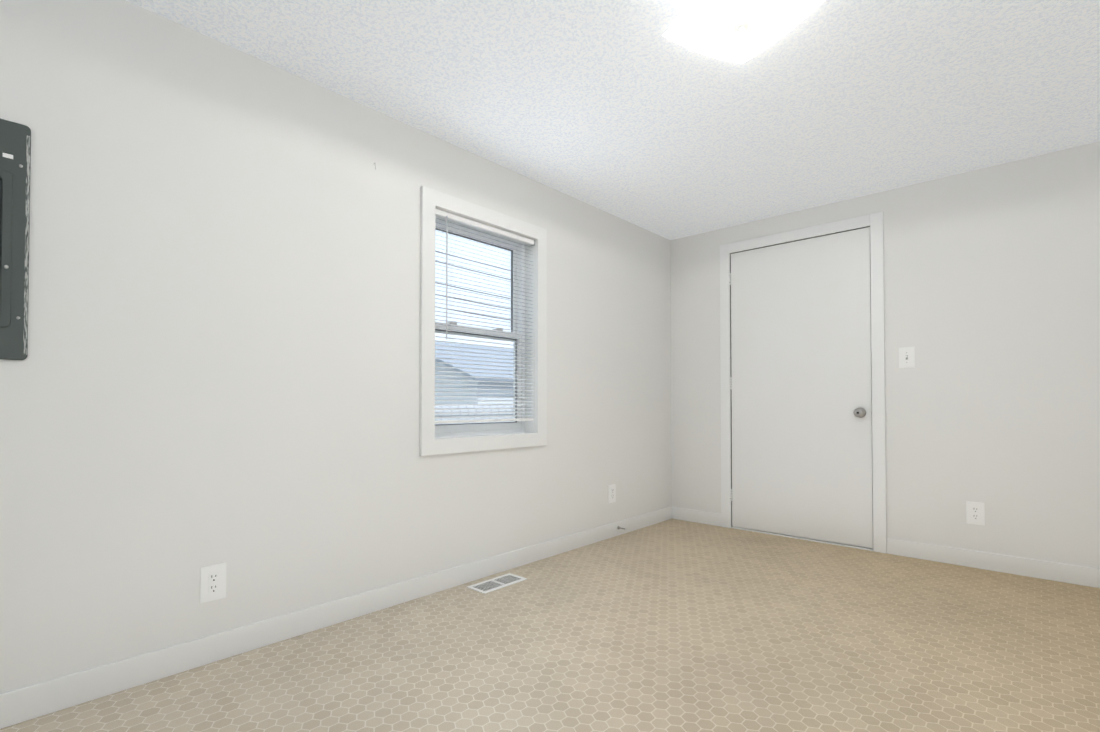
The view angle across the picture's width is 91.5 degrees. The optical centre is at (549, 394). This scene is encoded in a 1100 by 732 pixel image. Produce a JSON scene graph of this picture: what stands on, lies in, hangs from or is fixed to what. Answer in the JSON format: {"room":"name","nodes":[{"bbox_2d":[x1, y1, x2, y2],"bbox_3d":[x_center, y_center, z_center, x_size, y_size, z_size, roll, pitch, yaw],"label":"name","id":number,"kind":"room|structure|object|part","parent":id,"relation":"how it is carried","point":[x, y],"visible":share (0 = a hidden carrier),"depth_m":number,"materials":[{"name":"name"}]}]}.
{"room":"empty bedroom","nodes":[
{"label":"empty bedroom","id":0,"kind":"room"},
{"bbox_2d":[0,0,671,693],"bbox_3d":[-0.516,-0.154,2.873,0.170,2.280,4.626,-1,-1,42],"label":"wall","id":1,"kind":"structure","parent":0,"point":[220,364],"depth_m":2.04,"materials":[{"name":"white paint"}]},
{"bbox_2d":[0,119,30,359],"bbox_3d":[-1.680,-0.454,1.467,0.014,0.700,0.367,-1,-1,42],"label":"breaker panel","id":2,"kind":"object","parent":1,"relation":"attached to","point":[13,138],"visible":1,"depth_m":1.58,"materials":[{"name":"grey metal"}]},
{"bbox_2d":[0,178,1,277],"bbox_3d":[-1.680,-0.425,1.468,0.012,0.415,0.248,-1,-1,42],"label":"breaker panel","id":3,"kind":"object","parent":2,"relation":"attached to","point":[0,219],"visible":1,"depth_m":1.56,"materials":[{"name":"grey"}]},
{"bbox_2d":[0,170,12,326],"bbox_3d":[-1.673,-0.424,1.461,0.007,0.456,0.293,-1,-1,42],"label":"ridge","id":4,"kind":"object","parent":2,"relation":"attached to","point":[6,177],"visible":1,"depth_m":1.56,"materials":[{"name":"grey metal"}]},
{"bbox_2d":[3,153,22,318],"bbox_3d":[-1.579,-0.462,1.559,0.012,0.481,0.062,-1,-1,42],"label":"hardware piece","id":5,"kind":"object","parent":2,"relation":"attached to","point":[6,155],"visible":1,"depth_m":1.57,"materials":[{"name":"silver metal"}]},
{"bbox_2d":[23,135,30,354],"bbox_3d":[-1.555,-0.444,1.594,0.001,0.654,0.008,-1,-1,42],"label":"panel edge","id":6,"kind":"object","parent":2,"relation":"attached to","point":[26,246],"visible":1,"depth_m":1.59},
{"bbox_2d":[200,563,225,602],"bbox_3d":[-1.225,0.686,1.952,0.008,0.128,0.083,-1,-1,42],"label":"electrical outlet","id":7,"kind":"object","parent":1,"relation":"attached to","point":[212,582],"visible":1,"depth_m":1.95,"materials":[{"name":"white plastic"}]},
{"bbox_2d":[0,506,672,728],"bbox_3d":[-0.448,0.935,2.793,0.012,0.098,4.286,-1,-1,42],"label":"baseboard","id":8,"kind":"structure","parent":1,"relation":"attached to","point":[23,704],"depth_m":2.06,"materials":[{"name":"paint"}]},
{"bbox_2d":[419,186,546,455],"bbox_3d":[-0.390,-0.354,2.996,0.189,1.317,0.891,-1,-1,42],"label":"window unit","id":9,"kind":"structure","parent":1,"relation":"in","point":[457,429],"depth_m":3.04,"materials":[{"name":"white plastic"}]},
{"bbox_3d":[-0.446,-0.627,3.052,0.004,0.528,0.643,-1,-1,42],"label":"sash glass","id":10,"kind":"part","parent":9,"relation":"part of","materials":[{"name":"clear glass"}]},
{"bbox_3d":[-0.418,-0.087,3.018,0.004,0.512,0.643,-1,-1,42],"label":"sash glass","id":11,"kind":"part","parent":9,"relation":"part of","materials":[{"name":"clear glass"}]},
{"bbox_3d":[-0.446,-0.629,3.052,0.032,0.596,0.717,-1,-1,42],"label":"sash","id":12,"kind":"part","parent":9,"relation":"part of","materials":[{"name":"white plastic"}]},
{"bbox_3d":[-0.418,-0.077,3.018,0.032,0.596,0.717,-1,-1,42],"label":"sash","id":13,"kind":"part","parent":9,"relation":"part of","materials":[{"name":"white plastic"}]},
{"bbox_2d":[435,209,534,423],"bbox_3d":[-0.348,-0.392,2.958,0.039,1.086,0.736,-1,-1,42],"label":"window blinds","id":14,"kind":"object","parent":9,"relation":"attached to","point":[447,216],"visible":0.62,"depth_m":2.92,"materials":[{"name":"white plastic"}]},
{"bbox_3d":[-0.350,0.143,2.952,0.023,0.014,0.725,-1,-1,42],"label":"rail","id":15,"kind":"part","parent":14,"relation":"part of","materials":[{"name":"white plastic"}]},
{"bbox_2d":[608,484,615,502],"bbox_3d":[0.438,0.697,3.769,0.008,0.128,0.083,-1,-1,42],"label":"electrical outlet","id":16,"kind":"object","parent":1,"relation":"attached to","point":[612,493],"visible":1,"depth_m":3.77,"materials":[{"name":"white plastic"}]},
{"bbox_2d":[0,519,1099,731],"bbox_3d":[0.654,1.028,1.783,3.800,0.120,5.086,-1,-1,42],"label":"floor","id":17,"kind":"structure","parent":0,"point":[672,625],"depth_m":1.99,"materials":[{"name":"carpet"}]},
{"bbox_2d":[467,573,526,593],"bbox_3d":[-0.272,0.981,2.795,0.140,0.006,0.300,-1,-1,42],"label":"floor vent","id":18,"kind":"object","parent":17,"relation":"in","point":[494,584],"visible":1,"depth_m":2.78,"materials":[{"name":"white metal"}]},
{"bbox_2d":[731,526,872,550],"bbox_3d":[1.730,0.996,3.742,0.934,0.009,0.064,-1,-1,42],"label":"threshold","id":19,"kind":"object","parent":17,"relation":"on","point":[814,540],"visible":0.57,"depth_m":3.69,"materials":[{"name":"paint"}]},
{"bbox_2d":[126,0,1099,239],"bbox_3d":[0.654,-1.372,1.823,3.340,0.120,4.626,-1,-1,42],"label":"ceiling","id":20,"kind":"structure","parent":0,"point":[627,110],"depth_m":2.28,"materials":[{"name":"paint"}]},
{"bbox_2d":[663,0,823,62],"bbox_3d":[0.624,-1.239,1.749,0.358,0.148,0.358,0,-1,-25],"label":"flush-mount light","id":21,"kind":"object","parent":20,"relation":"attached to","point":[739,31],"visible":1,"depth_m":1.75,"materials":[{"name":"white glass"}]},
{"bbox_2d":[671,142,1099,568],"bbox_3d":[2.220,-0.146,3.389,3.170,2.280,0.170,-1,-1,42],"label":"wall","id":22,"kind":"structure","parent":0,"point":[992,302],"depth_m":3.07,"materials":[{"name":"white paint"}]},
{"bbox_2d":[729,227,872,547],"bbox_3d":[1.718,-0.043,3.754,0.936,2.058,0.062,-1,-1,42],"label":"door","id":23,"kind":"structure","parent":22,"relation":"in","point":[801,381],"depth_m":3.70,"materials":[{"name":"paint"}]},
{"bbox_3d":[1.362,-0.060,4.047,0.015,1.720,0.014,-1,-1,42],"label":"door hinges","id":24,"kind":"part","parent":23,"relation":"part of","materials":[{"name":"silver metal"}]},
{"bbox_2d":[853,408,865,417],"bbox_3d":[1.985,0.117,3.443,0.066,0.066,0.069,-1,-1,42],"label":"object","id":25,"kind":"structure","parent":23,"relation":"attached to","point":[859,412],"depth_m":3.42,"materials":[{"name":"grey metal"}]},
{"bbox_2d":[720,212,886,553],"bbox_3d":[1.748,-0.074,3.781,1.082,2.148,0.144,-1,-1,42],"label":"door frame","id":26,"kind":"structure","parent":22,"relation":"attached to","point":[874,222],"depth_m":3.43,"materials":[{"name":"paint"}]},
{"bbox_2d":[672,507,1099,587],"bbox_3d":[2.101,0.945,3.358,2.988,0.098,0.012,-1,-1,42],"label":"baseboard","id":27,"kind":"structure","parent":22,"relation":"attached to","point":[1061,572],"depth_m":3.04,"materials":[{"name":"paint"}]},
{"bbox_2d":[899,347,914,367],"bbox_3d":[2.190,-0.228,3.292,0.083,0.128,0.018,-1,-1,42],"label":"light switch","id":28,"kind":"object","parent":22,"relation":"attached to","point":[906,357],"visible":1,"depth_m":3.29,"materials":[{"name":"white plastic"}]},
{"bbox_2d":[966,501,984,525],"bbox_3d":[2.430,0.679,3.063,0.083,0.128,0.008,-1,-1,42],"label":"electrical outlet","id":29,"kind":"object","parent":22,"relation":"attached to","point":[975,513],"visible":1,"depth_m":3.06,"materials":[{"name":"white plastic"}]},
{"label":"outside","id":30,"kind":"structure","parent":0,"visible":0},
{"bbox_3d":[-8.291,1.884,23.989,39.810,0.100,55.000,-1,-1,42],"label":"ground","id":31,"kind":"structure","parent":30,"visible":0},
{"bbox_2d":[435,251,512,424],"bbox_3d":[0.699,-1.351,15.142,7.790,6.102,36.001,-1,-1,42],"label":"yard","id":32,"kind":"structure","parent":31,"relation":"on","point":[465,374],"depth_m":11.14,"materials":[{"name":"white"}]}
]}

